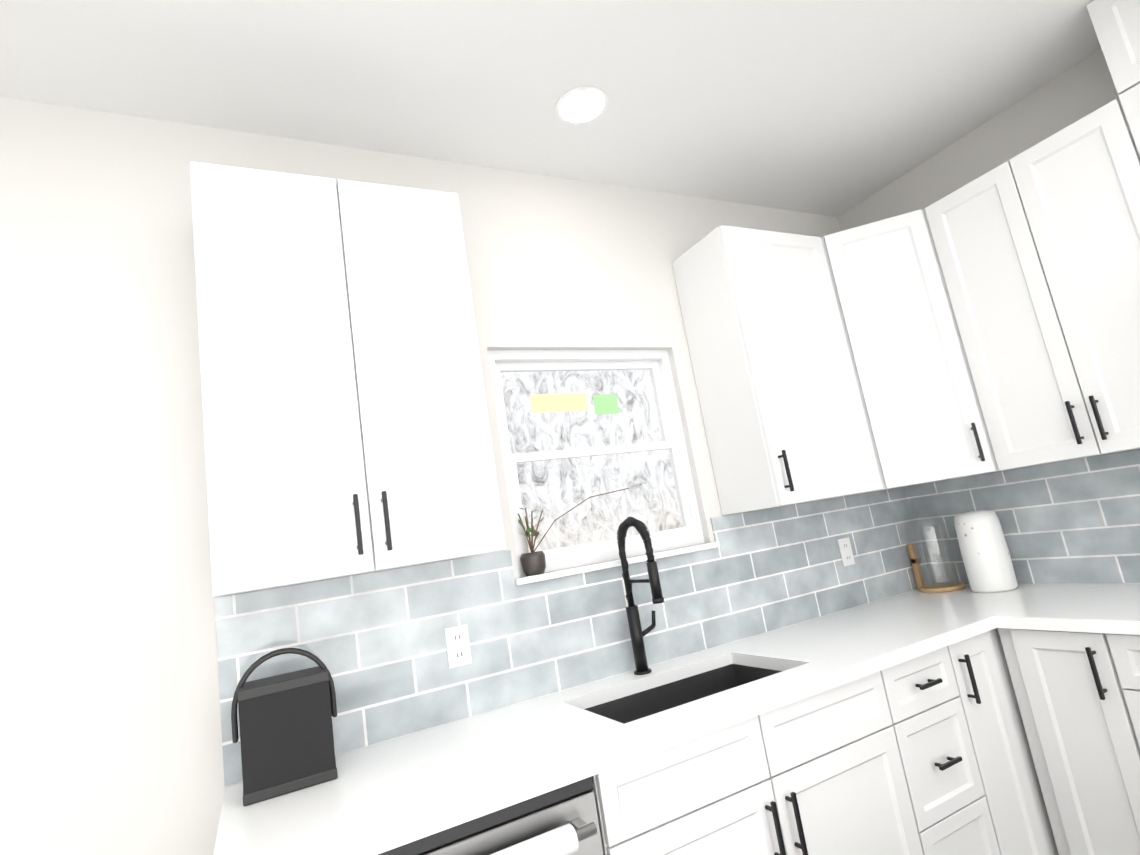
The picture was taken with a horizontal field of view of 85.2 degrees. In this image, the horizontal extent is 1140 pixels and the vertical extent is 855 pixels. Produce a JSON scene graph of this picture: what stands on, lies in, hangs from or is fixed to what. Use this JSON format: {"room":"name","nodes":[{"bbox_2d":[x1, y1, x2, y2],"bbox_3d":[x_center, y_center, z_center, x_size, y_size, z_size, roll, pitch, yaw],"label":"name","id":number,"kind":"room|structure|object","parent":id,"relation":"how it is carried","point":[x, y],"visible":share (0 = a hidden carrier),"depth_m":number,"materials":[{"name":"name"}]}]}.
{"room":"kitchen","nodes":[
{"label":"kitchen","id":0,"kind":"room"},
{"bbox_2d":[0,97,905,854],"bbox_3d":[-1.066,0.452,1.710,6.050,2.830,0.150,-4,-12,-28],"label":"wall","id":1,"kind":"structure","parent":0,"point":[110,727],"depth_m":1.69,"materials":[{"name":"white paint"}]},
{"bbox_2d":[214,486,931,786],"bbox_3d":[0.380,0.604,2.308,2.940,0.474,0.006,-4,-12,-28],"label":"backsplash","id":2,"kind":"structure","parent":1,"relation":"attached to","point":[374,643],"depth_m":2.03,"materials":[{"name":"tile"}]},
{"bbox_2d":[444,624,471,668],"bbox_3d":[-0.345,0.674,1.915,0.072,0.118,0.006,-4,-12,-28],"label":"electrical outlet plate","id":3,"kind":"object","parent":2,"relation":"attached to","point":[458,646],"visible":1,"depth_m":1.91,"materials":[{"name":"white plastic"}]},
{"bbox_2d":[838,537,854,566],"bbox_3d":[1.222,0.549,2.740,0.072,0.118,0.006,-4,-12,-28],"label":"electrical outlet plate","id":4,"kind":"object","parent":2,"relation":"attached to","point":[846,552],"visible":1,"depth_m":2.74,"materials":[{"name":"white plastic"}]},
{"bbox_2d":[488,350,704,576],"bbox_3d":[0.098,0.099,2.385,0.815,0.810,0.070,-4,-12,-28],"label":"window","id":5,"kind":"structure","parent":1,"relation":"in","point":[656,363],"depth_m":2.39,"materials":[{"name":"white plastic"}]},
{"bbox_2d":[515,542,719,584],"bbox_3d":[0.193,0.488,2.252,0.855,0.022,0.064,-4,-12,-28],"label":"window sill","id":6,"kind":"structure","parent":1,"relation":"attached to","point":[593,567],"depth_m":2.19,"materials":[{"name":"white"}]},
{"bbox_2d":[518,488,628,575],"bbox_3d":[0.030,0.364,2.206,0.462,0.252,0.086,-4,-12,-28],"label":"potted plant","id":7,"kind":"object","parent":6,"relation":"on","point":[533,562],"visible":0.94,"depth_m":2.09,"materials":[{"name":"grey"}]},
{"bbox_2d":[0,0,1100,216],"bbox_3d":[-0.285,-1.499,-0.029,6.350,0.100,4.750,-4,-12,-28],"label":"ceiling","id":8,"kind":"structure","parent":0,"point":[835,108],"depth_m":2.00,"materials":[{"name":"white paint"}]},
{"bbox_2d":[555,86,608,125],"bbox_3d":[0.041,-1.103,2.132,0.190,0.006,0.190,-4,-12,-28],"label":"recessed light","id":9,"kind":"object","parent":8,"relation":"in","point":[581,105],"visible":1,"depth_m":2.12,"materials":[{"name":"white plastic"}]},
{"bbox_2d":[838,48,1139,485],"bbox_3d":[2.687,-0.256,1.145,0.150,2.830,4.750,-4,-12,-28],"label":"wall","id":10,"kind":"structure","parent":0,"point":[1076,92],"depth_m":2.59,"materials":[{"name":"white paint"}]},
{"bbox_2d":[821,209,1033,495],"bbox_3d":[1.426,-0.299,2.728,0.608,1.099,0.608,-4,-12,-28],"label":"upper cabinet","id":11,"kind":"object","parent":10,"relation":"attached to","point":[925,419],"visible":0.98,"depth_m":2.51,"materials":[{"name":"white wood"}]},
{"bbox_2d":[907,449,1139,584],"bbox_3d":[2.277,0.208,1.814,0.006,0.474,2.710,-4,-12,-28],"label":"backsplash","id":12,"kind":"structure","parent":10,"relation":"attached to","point":[1075,521],"depth_m":2.48,"materials":[{"name":"tile"}]},
{"bbox_2d":[925,92,1139,469],"bbox_3d":[1.829,-0.453,2.241,0.327,1.099,0.657,-4,-12,-28],"label":"upper cabinet","id":13,"kind":"object","parent":10,"relation":"attached to","point":[1037,246],"depth_m":2.16,"materials":[{"name":"white wood"}]},
{"bbox_2d":[1086,0,1139,87],"bbox_3d":[2.037,-1.324,1.733,0.327,0.335,0.805,-4,-12,-28],"label":"upper cabinet","id":14,"kind":"object","parent":10,"relation":"attached to","point":[1116,23],"depth_m":1.97,"materials":[{"name":"white wood"}]},
{"bbox_2d":[1116,76,1139,147],"bbox_3d":[2.111,-0.865,1.649,0.327,0.607,0.805,-4,-12,-28],"label":"upper cabinet","id":15,"kind":"object","parent":10,"relation":"attached to","point":[1130,93],"depth_m":1.94,"materials":[{"name":"white wood"}]},
{"bbox_3d":[0.173,1.348,-0.548,6.350,0.100,4.750,-4,-12,-28],"label":"floor","id":16,"kind":"structure","parent":0,"visible":0},
{"bbox_2d":[378,777,603,854],"bbox_3d":[-0.277,1.279,1.403,0.642,0.866,0.657,-4,-12,-28],"label":"dishwasher","id":17,"kind":"object","parent":16,"relation":"on","point":[563,820],"visible":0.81,"depth_m":1.30,"materials":[{"name":"silver metal"}]},
{"bbox_2d":[591,628,1058,854],"bbox_3d":[0.641,1.222,1.911,2.930,0.870,0.642,-4,-12,-28],"label":"base cabinet","id":18,"kind":"object","parent":16,"relation":"on","point":[929,753],"visible":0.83,"depth_m":1.75,"materials":[{"name":"white wood"}]},
{"bbox_2d":[214,584,1065,854],"bbox_3d":[0.575,0.874,1.974,2.946,0.230,0.633,-4,-12,-28],"label":"countertop","id":19,"kind":"structure","parent":18,"relation":"on","point":[386,795],"depth_m":1.61,"materials":[{"name":"white stone"}]},
{"bbox_2d":[231,648,337,805],"bbox_3d":[-0.710,0.719,1.548,0.236,0.320,0.144,-4,-12,-28],"label":"speaker","id":20,"kind":"object","parent":19,"relation":"on","point":[286,733],"visible":1,"depth_m":1.49},
{"bbox_2d":[616,517,663,674],"bbox_3d":[0.268,0.557,2.092,0.121,0.522,0.219,-4,-12,-28],"label":"faucet","id":21,"kind":"object","parent":19,"relation":"on","point":[637,634],"visible":1,"depth_m":2.10,"materials":[{"name":"black metal"}]},
{"bbox_2d":[907,512,964,592],"bbox_3d":[1.639,0.563,2.819,0.176,0.338,0.200,-4,-12,-28],"label":"jar","id":22,"kind":"object","parent":19,"relation":"on","point":[944,586],"visible":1,"depth_m":2.81,"materials":[{"name":"clear glass"}]},
{"bbox_2d":[954,510,1017,592],"bbox_3d":[1.738,0.514,2.603,0.170,0.327,0.170,-4,-12,-28],"label":"floral canister","id":23,"kind":"object","parent":19,"relation":"on","point":[986,557],"visible":1,"depth_m":2.54,"materials":[{"name":"white ceramic"}]},
{"bbox_2d":[998,628,1139,854],"bbox_3d":[1.915,1.019,1.921,0.642,0.870,0.616,-4,-12,-28],"label":"base cabinet","id":24,"kind":"object","parent":16,"relation":"on","point":[1077,694],"visible":0.81,"depth_m":1.93,"materials":[{"name":"white wood"}]},
{"bbox_2d":[994,583,1139,634],"bbox_3d":[1.858,0.571,1.981,0.636,0.040,0.567,-4,-12,-28],"label":"countertop","id":25,"kind":"structure","parent":24,"relation":"on","point":[1111,608],"depth_m":2.03,"materials":[{"name":"white stone"}]},
{"label":"outside","id":26,"kind":"structure","parent":0,"visible":0},
{"bbox_2d":[500,370,682,552],"bbox_3d":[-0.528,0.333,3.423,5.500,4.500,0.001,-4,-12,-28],"label":"window glass","id":27,"kind":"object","parent":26,"point":[556,532],"depth_m":3.79,"materials":[{"name":"clear glass"}]}
]}

